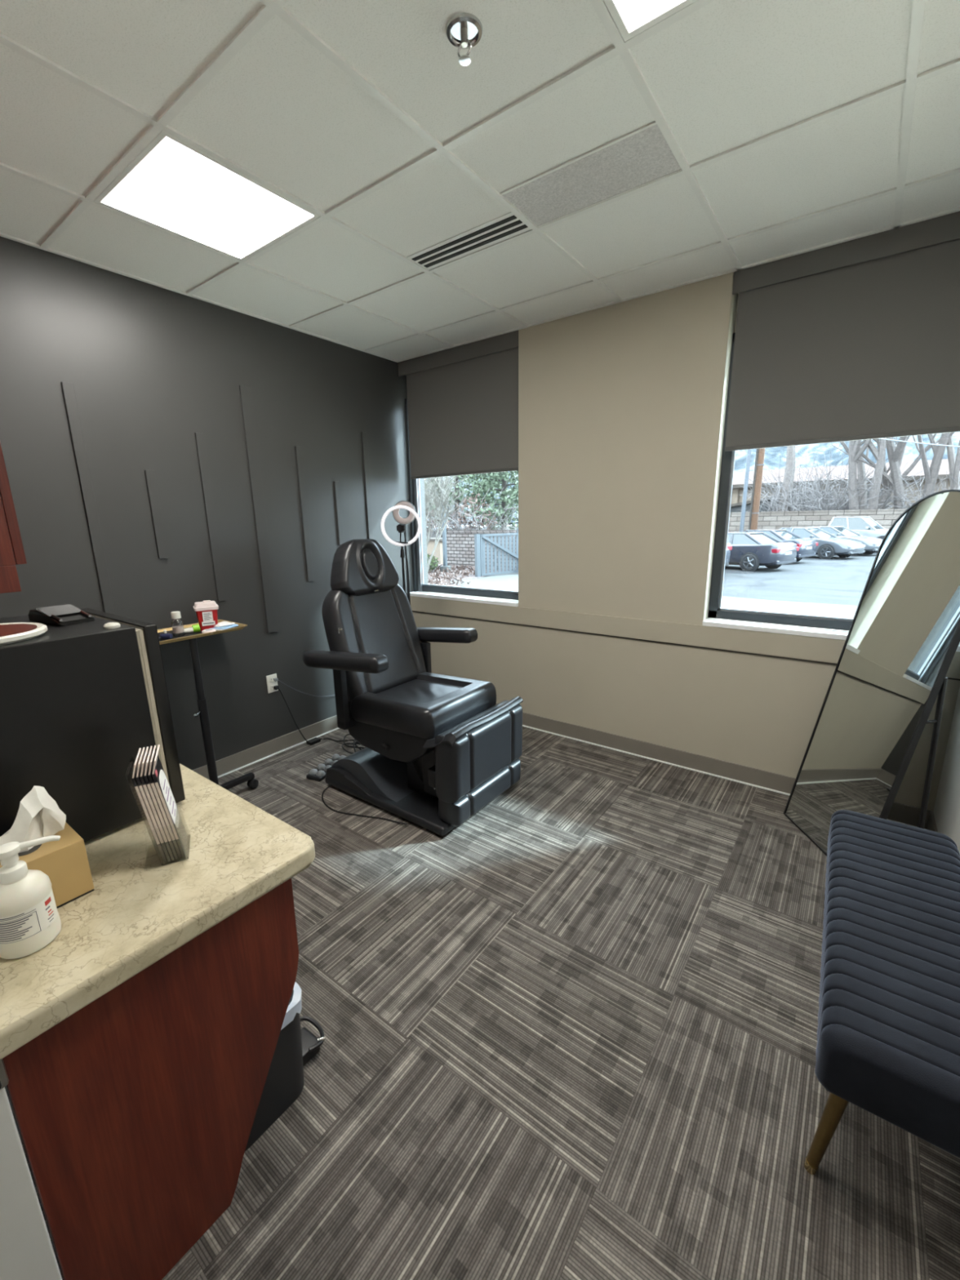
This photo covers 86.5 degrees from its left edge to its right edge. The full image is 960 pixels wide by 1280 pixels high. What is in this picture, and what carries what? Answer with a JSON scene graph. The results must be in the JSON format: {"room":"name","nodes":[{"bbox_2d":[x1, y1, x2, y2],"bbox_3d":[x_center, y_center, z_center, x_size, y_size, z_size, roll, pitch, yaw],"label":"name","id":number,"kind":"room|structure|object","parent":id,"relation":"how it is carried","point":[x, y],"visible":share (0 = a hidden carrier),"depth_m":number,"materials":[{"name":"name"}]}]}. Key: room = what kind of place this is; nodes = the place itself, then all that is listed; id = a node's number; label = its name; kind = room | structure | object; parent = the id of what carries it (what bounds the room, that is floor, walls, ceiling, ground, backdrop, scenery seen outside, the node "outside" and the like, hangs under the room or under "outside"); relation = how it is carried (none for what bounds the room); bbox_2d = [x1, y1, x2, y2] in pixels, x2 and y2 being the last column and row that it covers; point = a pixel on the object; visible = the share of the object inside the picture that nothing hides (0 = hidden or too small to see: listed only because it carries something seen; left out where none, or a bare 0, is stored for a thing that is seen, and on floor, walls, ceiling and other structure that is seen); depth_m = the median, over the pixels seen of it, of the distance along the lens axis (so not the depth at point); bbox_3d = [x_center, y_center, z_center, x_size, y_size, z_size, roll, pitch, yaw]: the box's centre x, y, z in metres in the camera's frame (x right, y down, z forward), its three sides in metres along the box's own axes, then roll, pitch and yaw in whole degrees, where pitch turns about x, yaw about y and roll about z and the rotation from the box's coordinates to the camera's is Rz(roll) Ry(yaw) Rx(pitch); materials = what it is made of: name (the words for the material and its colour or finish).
{"room":"cosmetic treatment room","nodes":[
{"label":"cosmetic treatment room","id":0,"kind":"room"},
{"bbox_2d":[0,1087,62,1279],"bbox_3d":[-1.638,-0.074,1.179,2.075,2.716,0.166,9,16,36],"label":"wall","id":1,"kind":"structure","parent":0,"point":[26,1249],"depth_m":0.83,"materials":[{"name":"white paint"}]},
{"bbox_2d":[0,1058,8,1089],"bbox_3d":[-0.742,0.663,0.782,0.014,0.066,0.022,9,16,36],"label":"wall bracket","id":2,"kind":"object","parent":1,"relation":"attached to","point":[4,1080],"visible":1,"depth_m":0.79,"materials":[{"name":"metal"}]},
{"bbox_2d":[0,442,26,593],"bbox_3d":[-1.786,-0.634,1.479,1.348,0.929,0.343,9,16,36],"label":"upper cabinet","id":3,"kind":"object","parent":1,"relation":"attached to","point":[12,553],"visible":1,"depth_m":1.26,"materials":[{"name":"brown wood"}]},
{"bbox_2d":[0,763,315,1059],"bbox_3d":[-1.393,0.434,1.602,2.080,0.046,0.585,9,16,36],"label":"countertop","id":4,"kind":"structure","parent":1,"relation":"attached to","point":[133,917],"depth_m":1.05,"materials":[{"name":"beige stone"}]},
{"bbox_2d":[0,835,61,959],"bbox_3d":[-0.825,0.459,0.923,0.106,0.200,0.091,-3,13,-8],"label":"sanitizer bottle","id":5,"kind":"object","parent":4,"relation":"on","point":[30,920],"visible":1,"depth_m":0.90,"materials":[{"name":"plastic"}]},
{"bbox_2d":[44,896,53,915],"bbox_3d":[-0.787,0.487,0.934,0.001,0.030,0.014,-2,13,-6],"label":"print","id":6,"kind":"object","parent":5,"relation":"on","point":[48,900],"depth_m":0.93},
{"bbox_2d":[0,786,94,908],"bbox_3d":[-0.921,0.417,1.030,0.158,0.235,0.158,9,16,36],"label":"tissue box","id":7,"kind":"object","parent":4,"relation":"on","point":[64,860],"visible":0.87,"depth_m":1.03,"materials":[{"name":"brown cardboard"}]},
{"bbox_2d":[0,608,185,842],"bbox_3d":[-1.139,0.220,1.294,0.478,0.503,0.473,9,16,36],"label":"mini fridge","id":8,"kind":"object","parent":4,"relation":"on","point":[77,701],"visible":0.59,"depth_m":1.19,"materials":[{"name":"black metal"}]},
{"bbox_2d":[0,622,47,645],"bbox_3d":[-1.106,-0.008,1.127,0.234,0.018,0.234,9,16,36],"label":"round tray","id":9,"kind":"object","parent":8,"relation":"on","point":[10,633],"visible":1,"depth_m":1.14,"materials":[{"name":"white plastic"}]},
{"bbox_2d":[27,604,94,626],"bbox_3d":[-1.096,-0.069,1.335,0.160,0.039,0.080,6,15,27],"label":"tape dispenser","id":10,"kind":"object","parent":8,"relation":"on","point":[67,614],"visible":1,"depth_m":1.31,"materials":[{"name":"plastic"}]},
{"bbox_2d":[125,755,190,871],"bbox_3d":[-0.729,0.382,1.164,0.087,0.235,0.104,-8,15,-26],"label":"brochure holder","id":11,"kind":"object","parent":4,"relation":"on","point":[180,824],"visible":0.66,"depth_m":1.15,"materials":[{"name":"clear plastic"}]},
{"bbox_2d":[131,747,167,862],"bbox_3d":[-0.743,0.373,1.154,0.036,0.246,0.095,-8,15,-26],"label":"brochure","id":12,"kind":"object","parent":11,"relation":"in","point":[135,765],"visible":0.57,"depth_m":1.11,"materials":[{"name":"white paper"}]},
{"bbox_2d":[135,747,171,862],"bbox_3d":[-0.737,0.373,1.157,0.036,0.246,0.095,-8,15,-26],"label":"brochure","id":13,"kind":"object","parent":11,"relation":"in","point":[140,764],"visible":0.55,"depth_m":1.12,"materials":[{"name":"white paper"}]},
{"bbox_2d":[139,746,174,860],"bbox_3d":[-0.730,0.372,1.160,0.036,0.246,0.095,-8,15,-26],"label":"brochure","id":14,"kind":"object","parent":11,"relation":"in","point":[144,760],"visible":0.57,"depth_m":1.12,"materials":[{"name":"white paper"}]},
{"bbox_2d":[143,746,178,859],"bbox_3d":[-0.724,0.371,1.163,0.036,0.246,0.095,-8,15,-26],"label":"brochure","id":15,"kind":"object","parent":11,"relation":"in","point":[148,762],"visible":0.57,"depth_m":1.12,"materials":[{"name":"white paper"}]},
{"bbox_2d":[147,745,182,858],"bbox_3d":[-0.717,0.370,1.167,0.036,0.246,0.095,-8,15,-26],"label":"brochure","id":16,"kind":"object","parent":11,"relation":"in","point":[150,771],"visible":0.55,"depth_m":1.13,"materials":[{"name":"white paper"}]},
{"bbox_2d":[151,744,186,857],"bbox_3d":[-0.711,0.369,1.170,0.036,0.246,0.095,-8,15,-26],"label":"brochure","id":17,"kind":"object","parent":11,"relation":"in","point":[159,777],"visible":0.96,"depth_m":1.15,"materials":[{"name":"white paper"}]},
{"bbox_2d":[0,236,428,769],"bbox_3d":[-1.553,-0.535,3.115,0.150,2.716,3.470,9,16,36],"label":"wall","id":18,"kind":"structure","parent":0,"point":[150,367],"depth_m":2.87,"materials":[{"name":"black paint"}]},
{"bbox_2d":[61,382,115,614],"bbox_3d":[-1.891,-0.585,2.495,0.014,1.232,0.045,9,16,36],"label":"trim","id":19,"kind":"structure","parent":18,"relation":"attached to","point":[68,388],"depth_m":2.46,"materials":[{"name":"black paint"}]},
{"bbox_2d":[144,470,168,558],"bbox_3d":[-1.720,-0.664,2.716,0.014,0.454,0.045,9,16,36],"label":"trim","id":20,"kind":"structure","parent":18,"relation":"attached to","point":[150,477],"depth_m":2.71,"materials":[{"name":"black paint"}]},
{"bbox_2d":[194,432,226,601],"bbox_3d":[-1.551,-0.691,2.943,0.014,0.940,0.045,9,16,36],"label":"trim","id":21,"kind":"structure","parent":18,"relation":"attached to","point":[199,437],"depth_m":2.93,"materials":[{"name":"black paint"}]},
{"bbox_2d":[239,385,279,633],"bbox_3d":[-1.369,-0.772,3.179,0.014,1.482,0.075,9,16,36],"label":"trim","id":22,"kind":"structure","parent":18,"relation":"attached to","point":[246,393],"depth_m":3.16,"materials":[{"name":"black paint"}]},
{"bbox_2d":[191,715,337,779],"bbox_3d":[-1.490,0.753,3.338,0.012,0.105,3.050,9,16,36],"label":"baseboard","id":23,"kind":"structure","parent":18,"relation":"attached to","point":[227,764],"depth_m":3.43,"materials":[{"name":"grey rubber"}]},
{"bbox_2d":[266,673,278,693],"bbox_3d":[-1.379,0.288,3.394,0.010,0.120,0.074,9,16,36],"label":"wall outlet","id":24,"kind":"object","parent":18,"relation":"attached to","point":[271,683],"visible":0.97,"depth_m":3.38,"materials":[{"name":"white plastic"}]},
{"bbox_2d":[294,445,314,582],"bbox_3d":[-1.177,-0.834,3.431,0.014,0.880,0.045,9,16,36],"label":"trim","id":25,"kind":"structure","parent":18,"relation":"attached to","point":[299,455],"depth_m":3.42,"materials":[{"name":"black paint"}]},
{"bbox_2d":[333,481,344,545],"bbox_3d":[-1.007,-0.902,3.653,0.014,0.444,0.045,9,16,36],"label":"trim","id":26,"kind":"structure","parent":18,"relation":"attached to","point":[336,484],"depth_m":3.64,"materials":[{"name":"black paint"}]},
{"bbox_2d":[360,431,373,539],"bbox_3d":[-0.841,-1.053,3.850,0.014,0.962,0.045,9,16,36],"label":"trim","id":27,"kind":"structure","parent":18,"relation":"attached to","point":[364,435],"depth_m":3.82,"materials":[{"name":"black paint"}]},
{"bbox_2d":[0,0,959,362],"bbox_3d":[-0.730,-1.453,0.928,3.787,0.068,5.550,9,16,36],"label":"ceiling","id":28,"kind":"structure","parent":0,"point":[792,127],"depth_m":1.61,"materials":[{"name":"tile"}]},
{"bbox_2d":[93,130,319,261],"bbox_3d":[-1.039,-1.664,1.968,0.582,0.008,0.582,9,16,36],"label":"recessed light","id":29,"kind":"object","parent":28,"relation":"in","point":[172,186],"visible":1,"depth_m":1.93,"materials":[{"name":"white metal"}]},
{"bbox_2d":[445,12,482,66],"bbox_3d":[-0.039,-1.489,1.280,0.092,0.063,0.092,9,16,36],"label":"sprinkler","id":30,"kind":"object","parent":28,"relation":"attached to","point":[464,30],"visible":1,"depth_m":1.27,"materials":[{"name":"silver metal"}]},
{"bbox_2d":[406,212,531,270],"bbox_3d":[-0.060,-1.750,2.256,0.581,0.006,0.155,9,16,36],"label":"ceiling vent","id":31,"kind":"object","parent":28,"relation":"in","point":[506,226],"visible":1,"depth_m":2.23,"materials":[{"name":"white metal"}]},
{"bbox_2d":[499,120,682,226],"bbox_3d":[0.393,-1.662,1.852,0.585,0.006,0.284,9,16,36],"label":"ceiling vent","id":32,"kind":"object","parent":28,"relation":"in","point":[641,157],"visible":1,"depth_m":1.83,"materials":[{"name":"white metal"}]},
{"bbox_2d":[603,0,697,41],"bbox_3d":[0.431,-1.438,0.907,0.582,0.008,0.582,9,16,36],"label":"recessed light","id":33,"kind":"object","parent":28,"relation":"in","point":[631,18],"visible":1,"depth_m":1.23,"materials":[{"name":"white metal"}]},
{"bbox_2d":[613,0,681,31],"bbox_3d":[0.431,-1.440,0.906,0.547,0.004,0.547,9,16,35],"label":"diffuser","id":34,"kind":"object","parent":33,"relation":"attached to","point":[628,15],"depth_m":1.23,"materials":[{"name":"white plastic"}]},
{"bbox_2d":[4,726,959,1279],"bbox_3d":[-0.758,1.298,1.477,3.787,0.120,5.300,9,16,36],"label":"floor","id":35,"kind":"structure","parent":0,"point":[570,1028],"depth_m":1.48,"materials":[{"name":"carpet"}]},
{"bbox_2d":[2,878,298,1279],"bbox_3d":[-0.599,0.946,1.087,0.022,0.738,0.518,9,16,36],"label":"end panel","id":36,"kind":"object","parent":35,"relation":"on","point":[135,1113],"visible":0.88,"depth_m":1.01,"materials":[{"name":"brown wood"}]},
{"bbox_2d":[157,619,258,789],"bbox_3d":[-1.512,0.414,2.808,0.479,1.008,0.534,9,16,36],"label":"tray stand","id":37,"kind":"object","parent":35,"relation":"on","point":[253,783],"depth_m":2.74,"materials":[{"name":"black paint"}]},
{"bbox_2d":[170,611,184,636],"bbox_3d":[-1.580,-0.084,2.666,0.054,0.127,0.054,9,16,36],"label":"clear bottle","id":38,"kind":"object","parent":37,"relation":"on","point":[175,615],"visible":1,"depth_m":2.65,"materials":[{"name":"plastic"}]},
{"bbox_2d":[180,624,199,633],"bbox_3d":[-1.557,-0.057,2.734,0.098,0.042,0.042,-11,17,-37],"label":"tube","id":39,"kind":"object","parent":37,"relation":"on","point":[196,628],"visible":0.84,"depth_m":2.73,"materials":[{"name":"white plastic"}]},
{"bbox_2d":[157,619,247,644],"bbox_3d":[-1.574,-0.043,2.752,0.332,0.020,0.517,9,16,35],"label":"tray","id":40,"kind":"object","parent":37,"relation":"on","point":[192,637],"depth_m":2.72,"materials":[{"name":"brown wood"}]},
{"bbox_2d":[193,600,218,631],"bbox_3d":[-1.509,-0.137,2.822,0.120,0.155,0.106,-9,16,-30],"label":"sharps container","id":41,"kind":"object","parent":37,"relation":"on","point":[206,611],"visible":0.97,"depth_m":2.78,"materials":[{"name":"red plastic"}]},
{"bbox_2d":[244,982,324,1151],"bbox_3d":[-0.631,1.089,1.407,0.303,0.313,0.365,9,16,36],"label":"waste bin","id":42,"kind":"object","parent":35,"relation":"on","point":[295,1046],"visible":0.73,"depth_m":1.34,"materials":[{"name":"black plastic"}]},
{"bbox_2d":[273,685,355,745],"bbox_3d":[-1.132,0.502,3.573,0.531,0.474,0.138,-5,14,-18],"label":"power cord","id":43,"kind":"object","parent":35,"relation":"on","point":[314,740],"visible":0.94,"depth_m":3.60,"materials":[{"name":"black rubber"}]},
{"bbox_2d":[306,754,346,781],"bbox_3d":[-0.958,0.797,3.233,0.110,0.050,0.300,5,14,22],"label":"foot pedal","id":44,"kind":"object","parent":35,"relation":"on","point":[318,774],"visible":0.8,"depth_m":3.17,"materials":[{"name":"black plastic"}]},
{"bbox_2d":[341,733,364,754],"bbox_3d":[-0.763,0.730,3.530,0.418,0.033,0.432,-1,13,0],"label":"cable tangle","id":45,"kind":"object","parent":35,"relation":"on","point":[354,742],"visible":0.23,"depth_m":3.53,"materials":[{"name":"black rubber"}]},
{"bbox_2d":[321,784,407,824],"bbox_3d":[-0.663,0.913,2.761,0.649,0.033,0.147,9,16,36],"label":"loose cable","id":46,"kind":"object","parent":35,"relation":"on","point":[329,786],"visible":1,"depth_m":2.73,"materials":[{"name":"black rubber"}]},
{"bbox_2d":[381,505,421,605],"bbox_3d":[-0.552,-0.106,3.591,0.370,1.630,0.328,9,16,36],"label":"ring light","id":47,"kind":"object","parent":35,"relation":"on","point":[401,528],"visible":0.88,"depth_m":3.48,"materials":[{"name":"black paint"}]},
{"bbox_2d":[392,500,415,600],"bbox_3d":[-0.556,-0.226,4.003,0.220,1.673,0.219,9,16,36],"label":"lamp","id":48,"kind":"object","parent":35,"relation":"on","point":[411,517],"visible":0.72,"depth_m":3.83,"materials":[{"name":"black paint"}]},
{"bbox_2d":[302,538,523,835],"bbox_3d":[-0.348,0.165,2.867,1.030,1.428,0.842,9,16,36],"label":"chair","id":49,"kind":"object","parent":35,"relation":"on","point":[440,748],"visible":1,"depth_m":2.79,"materials":[{"name":"black leather"}]},
{"bbox_2d":[782,489,959,855],"bbox_3d":[1.750,0.186,2.236,0.350,1.617,0.524,-1,13,0],"label":"floor mirror","id":50,"kind":"object","parent":35,"relation":"on","point":[901,643],"visible":0.88,"depth_m":2.19,"materials":[{"name":"black paint"}]},
{"bbox_2d":[804,809,959,1174],"bbox_3d":[1.183,0.971,1.466,0.354,0.459,1.075,8,16,34],"label":"bench","id":51,"kind":"object","parent":35,"relation":"on","point":[888,1046],"visible":1,"depth_m":1.21,"materials":[{"name":"blue fabric"}]},
{"bbox_2d":[412,271,959,811],"bbox_3d":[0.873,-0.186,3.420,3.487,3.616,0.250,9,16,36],"label":"wall","id":52,"kind":"structure","parent":0,"point":[622,406],"depth_m":3.08,"materials":[{"name":"beige paint"}]},
{"bbox_2d":[404,398,518,606],"bbox_3d":[-0.134,-1.079,3.892,1.096,1.551,0.180,9,16,36],"label":"window","id":53,"kind":"structure","parent":52,"relation":"in","point":[420,585],"depth_m":4.18,"materials":[{"name":"metal"}]},
{"bbox_2d":[397,329,518,479],"bbox_3d":[-0.160,-1.654,3.734,1.091,0.865,0.083,9,16,36],"label":"roller blind","id":54,"kind":"object","parent":53,"relation":"attached to","point":[463,400],"visible":0.95,"depth_m":3.66,"materials":[{"name":"grey fabric"}]},
{"bbox_2d":[217,724,925,829],"bbox_3d":[-0.095,1.017,2.336,3.463,0.007,3.038,9,16,36],"label":"trim","id":55,"kind":"structure","parent":52,"relation":"attached to","point":[619,750],"depth_m":3.31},
{"bbox_2d":[409,595,959,680],"bbox_3d":[0.795,-0.095,3.332,3.487,0.135,0.016,9,16,36],"label":"trim","id":56,"kind":"structure","parent":52,"relation":"attached to","point":[804,648],"depth_m":3.11,"materials":[{"name":"beige paint"}]},
{"bbox_2d":[522,711,933,829],"bbox_3d":[0.815,0.673,3.512,3.475,0.105,0.012,9,16,36],"label":"baseboard","id":57,"kind":"structure","parent":52,"relation":"attached to","point":[899,812],"depth_m":3.16,"materials":[{"name":"grey rubber"}]},
{"bbox_2d":[702,332,959,652],"bbox_3d":[1.777,-0.784,2.513,1.127,1.551,0.180,9,16,36],"label":"window","id":58,"kind":"structure","parent":52,"relation":"in","point":[715,611],"depth_m":2.84,"materials":[{"name":"metal"}]},
{"bbox_2d":[724,211,959,451],"bbox_3d":[1.751,-1.367,2.353,1.122,0.852,0.083,9,16,36],"label":"roller blind","id":59,"kind":"object","parent":58,"relation":"attached to","point":[859,339],"visible":1,"depth_m":2.35,"materials":[{"name":"grey fabric"}]},
{"bbox_2d":[933,686,959,853],"bbox_3d":[0.756,0.119,0.191,0.150,2.716,5.550,9,16,36],"label":"wall","id":60,"kind":"structure","parent":0,"point":[946,811],"depth_m":2.25,"materials":[{"name":"white paint"}]},
{"bbox_2d":[926,811,937,832],"bbox_3d":[0.635,1.405,0.437,0.012,0.105,5.288,9,16,36],"label":"baseboard","id":61,"kind":"structure","parent":60,"relation":"attached to","point":[931,825],"depth_m":2.43,"materials":[{"name":"grey rubber"}]},
{"label":"outside","id":62,"kind":"structure","parent":0,"visible":0},
{"bbox_2d":[434,526,876,605],"bbox_3d":[34.534,-13.012,62.295,140.000,0.300,136.650,9,16,36],"label":"ground","id":63,"kind":"structure","parent":62,"point":[837,580],"depth_m":16.59,"materials":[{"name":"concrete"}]},
{"bbox_2d":[426,553,440,571],"bbox_3d":[-2.173,-3.173,20.969,1.499,0.867,1.403,9,16,36],"label":"shrub","id":64,"kind":"object","parent":63,"relation":"on","point":[434,562],"visible":0.26,"depth_m":20.75,"materials":[{"name":"green plant"}]},
{"bbox_2d":[426,537,443,564],"bbox_3d":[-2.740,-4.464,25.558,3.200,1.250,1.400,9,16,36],"label":"garden shed","id":65,"kind":"object","parent":63,"relation":"on","point":[438,551],"visible":0.11,"depth_m":24.36,"materials":[{"name":"beige paint"}]},
{"bbox_2d":[440,477,450,571],"bbox_3d":[-1.580,-5.667,20.142,0.440,6.050,0.817,9,16,36],"label":"light pole","id":66,"kind":"object","parent":63,"relation":"on","point":[445,566],"visible":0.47,"depth_m":20.71,"materials":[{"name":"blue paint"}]},
{"bbox_2d":[424,475,469,571],"bbox_3d":[-2.767,-4.865,18.828,4.840,5.164,4.281,-10,16,-34],"label":"tree","id":67,"kind":"object","parent":63,"relation":"on","point":[432,491],"visible":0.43,"depth_m":18.54,"materials":[{"name":"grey plant"}]},
{"bbox_2d":[425,502,496,537],"bbox_3d":[-2.389,-6.264,29.035,6.854,3.512,5.331,1,14,10],"label":"dry shrub","id":68,"kind":"object","parent":63,"relation":"on","point":[458,513],"visible":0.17,"depth_m":28.39,"materials":[{"name":"orange plant"}]},
{"bbox_2d":[427,564,497,586],"bbox_3d":[-2.112,-2.543,19.539,6.434,0.310,6.130,9,16,36],"label":"leaf litter","id":69,"kind":"object","parent":63,"relation":"on","point":[461,567],"visible":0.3,"depth_m":18.81,"materials":[{"name":"orange plant"}]},
{"bbox_2d":[425,474,504,520],"bbox_3d":[-1.132,-10.455,30.934,5.141,10.379,5.392,-1,13,0],"label":"pine tree","id":70,"kind":"object","parent":63,"relation":"on","point":[460,477],"visible":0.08,"depth_m":30.77,"materials":[{"name":"green plant"}]},
{"bbox_2d":[426,488,518,536],"bbox_3d":[-0.314,-6.657,29.046,5.891,3.868,6.544,9,16,36],"label":"dry shrub","id":71,"kind":"object","parent":63,"relation":"on","point":[470,524],"visible":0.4,"depth_m":28.22,"materials":[{"name":"orange plant"}]},
{"bbox_2d":[446,529,516,570],"bbox_3d":[3.141,-3.334,20.345,11.400,2.060,0.500,9,16,36],"label":"wall","id":72,"kind":"structure","parent":63,"relation":"on","point":[460,543],"depth_m":22.76,"materials":[{"name":"brick"}]},
{"bbox_2d":[449,471,518,529],"bbox_3d":[1.526,-9.774,30.001,6.655,9.395,6.596,-2,13,-5],"label":"pine tree","id":73,"kind":"object","parent":63,"relation":"on","point":[499,477],"visible":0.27,"depth_m":29.34,"materials":[{"name":"green plant"}]},
{"bbox_2d":[462,471,518,529],"bbox_3d":[1.862,-11.900,36.919,7.757,10.331,7.064,9,16,36],"label":"pine tree","id":74,"kind":"object","parent":63,"relation":"on","point":[516,473],"visible":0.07,"depth_m":36.83,"materials":[{"name":"green plant"}]},
{"bbox_2d":[474,528,518,577],"bbox_3d":[1.058,-3.335,19.415,3.000,1.760,0.140,-11,16,-35],"label":"metal gate","id":75,"kind":"object","parent":63,"relation":"on","point":[479,539],"visible":0.66,"depth_m":19.06,"materials":[{"name":"grey metal"}]},
{"bbox_2d":[724,539,732,565],"bbox_3d":[7.403,-3.564,20.244,2.220,1.707,4.520,-8,15,-28],"label":"suv","id":76,"kind":"object","parent":63,"relation":"on","point":[729,548],"visible":0.03,"depth_m":18.69,"materials":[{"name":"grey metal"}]},
{"bbox_2d":[739,448,751,532],"bbox_3d":[17.126,-10.496,32.770,0.560,9.000,0.560,9,16,36],"label":"steel pole","id":77,"kind":"object","parent":63,"relation":"on","point":[748,454],"visible":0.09,"depth_m":32.91,"materials":[{"name":"metal"}]},
{"bbox_2d":[729,497,779,512],"bbox_3d":[22.888,-10.940,45.826,7.900,3.650,5.000,9,16,36],"label":"carport","id":78,"kind":"object","parent":63,"relation":"on","point":[735,507],"visible":0.18,"depth_m":43.47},
{"bbox_2d":[748,448,764,529],"bbox_3d":[17.996,-10.805,32.928,2.400,9.500,0.500,9,16,36],"label":"utility pole","id":79,"kind":"object","parent":63,"relation":"on","point":[760,452],"visible":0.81,"depth_m":33.03,"materials":[{"name":"brown wood"}]},
{"bbox_2d":[877,438,959,447],"bbox_3d":[20.290,-10.710,27.591,2.418,4.752,26.500,-11,16,-36],"label":"overhead cable","id":80,"kind":"object","parent":79,"relation":"attached to","point":[877,438],"visible":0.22,"depth_m":24.90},
{"bbox_2d":[727,531,799,571],"bbox_3d":[10.294,-3.704,21.093,2.180,1.486,4.670,-10,16,-33],"label":"sedan","id":81,"kind":"object","parent":63,"relation":"on","point":[750,550],"visible":0.49,"depth_m":19.54,"materials":[{"name":"blue paint"}]},
{"bbox_2d":[742,528,818,561],"bbox_3d":[12.907,-4.420,23.923,2.180,1.486,4.670,-10,16,-32],"label":"sedan","id":82,"kind":"object","parent":63,"relation":"on","point":[807,547],"visible":0.22,"depth_m":22.30,"materials":[{"name":"grey paint"}]},
{"bbox_2d":[767,445,798,511],"bbox_3d":[22.570,-16.710,38.831,4.078,18.485,7.424,6,15,28],"label":"bare tree","id":83,"kind":"object","parent":63,"relation":"on","point":[791,451],"visible":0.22,"depth_m":38.94,"materials":[{"name":"grey plant"}]},
{"bbox_2d":[728,508,906,532],"bbox_3d":[24.661,-7.366,33.460,33.000,2.740,0.500,9,16,36],"label":"wall","id":84,"kind":"structure","parent":63,"relation":"on","point":[775,520],"depth_m":34.85,"materials":[{"name":"beige concrete"}]},
{"bbox_2d":[778,527,866,559],"bbox_3d":[16.457,-4.904,25.709,2.180,1.486,4.670,-9,16,-30],"label":"sedan","id":85,"kind":"object","parent":63,"relation":"on","point":[829,545],"visible":0.48,"depth_m":24.30,"materials":[{"name":"silver metal"}]},
{"bbox_2d":[737,447,941,511],"bbox_3d":[26.637,-10.959,38.985,13.326,7.596,12.082,4,14,19],"label":"bare shrub","id":86,"kind":"object","parent":63,"relation":"on","point":[807,504],"visible":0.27,"depth_m":38.12,"materials":[{"name":"grey plant"}]},
{"bbox_2d":[730,458,959,509],"bbox_3d":[35.261,-13.470,49.428,50.000,6.500,13.700,9,16,36],"label":"building","id":87,"kind":"structure","parent":63,"relation":"on","point":[737,489],"depth_m":46.00,"materials":[{"name":"beige paint"}]},
{"bbox_2d":[808,525,882,555],"bbox_3d":[18.883,-5.333,27.344,2.180,1.486,4.670,-9,16,-30],"label":"sedan","id":88,"kind":"object","parent":63,"relation":"on","point":[873,544],"visible":0.29,"depth_m":26.18,"materials":[{"name":"silver metal"}]},
{"bbox_2d":[827,516,888,552],"bbox_3d":[21.115,-6.069,29.320,2.340,1.955,5.780,-12,17,-38],"label":"pickup","id":89,"kind":"object","parent":63,"relation":"on","point":[864,526],"visible":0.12,"depth_m":28.24,"materials":[{"name":"white paint"}]},
{"bbox_2d":[840,435,939,510],"bbox_3d":[26.683,-15.000,36.732,10.038,15.861,12.339,-5,14,-18],"label":"bare tree","id":90,"kind":"object","parent":63,"relation":"on","point":[879,454],"visible":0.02,"depth_m":34.95,"materials":[{"name":"grey plant"}]},
{"bbox_2d":[830,432,950,509],"bbox_3d":[27.351,-13.190,33.129,6.563,13.978,6.846,4,14,19],"label":"bare tree","id":91,"kind":"object","parent":63,"relation":"on","point":[931,474],"visible":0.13,"depth_m":34.07,"materials":[{"name":"grey plant"}]},
{"bbox_2d":[880,470,959,509],"bbox_3d":[32.069,-9.017,33.975,9.743,5.649,8.254,7,15,30],"label":"bare shrub","id":92,"kind":"object","parent":63,"relation":"on","point":[943,484],"visible":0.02,"depth_m":34.50,"materials":[{"name":"plant"}]},
{"bbox_2d":[946,431,959,489],"bbox_3d":[31.831,-13.956,31.060,4.469,16.158,5.651,3,14,18],"label":"bare tree","id":93,"kind":"object","parent":63,"relation":"on","point":[953,460],"visible":0.5,"depth_m":32.93,"materials":[{"name":"grey plant"}]},
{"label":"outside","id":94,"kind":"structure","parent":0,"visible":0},
{"bbox_2d":[426,431,959,524],"bbox_3d":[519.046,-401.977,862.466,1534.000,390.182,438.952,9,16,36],"label":"mountains","id":95,"kind":"structure","parent":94,"point":[773,456],"depth_m":796.82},
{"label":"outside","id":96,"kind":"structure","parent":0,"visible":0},
{"bbox_2d":[488,582,857,618],"bbox_3d":[5.546,-0.881,12.662,12.000,0.150,3.500,9,16,36],"label":"pavement","id":97,"kind":"structure","parent":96,"point":[731,602],"depth_m":11.72,"materials":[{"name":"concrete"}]},
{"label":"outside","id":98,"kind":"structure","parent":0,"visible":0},
{"bbox_2d":[448,572,518,589],"bbox_3d":[2.155,-2.014,17.710,5.600,0.140,9.000,9,16,36],"label":"pavement","id":99,"kind":"structure","parent":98,"point":[502,580],"depth_m":17.51,"materials":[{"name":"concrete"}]},
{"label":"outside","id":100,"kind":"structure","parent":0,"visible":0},
{"bbox_2d":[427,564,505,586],"bbox_3d":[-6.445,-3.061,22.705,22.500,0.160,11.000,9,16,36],"label":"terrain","id":101,"kind":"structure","parent":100,"point":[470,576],"depth_m":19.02,"materials":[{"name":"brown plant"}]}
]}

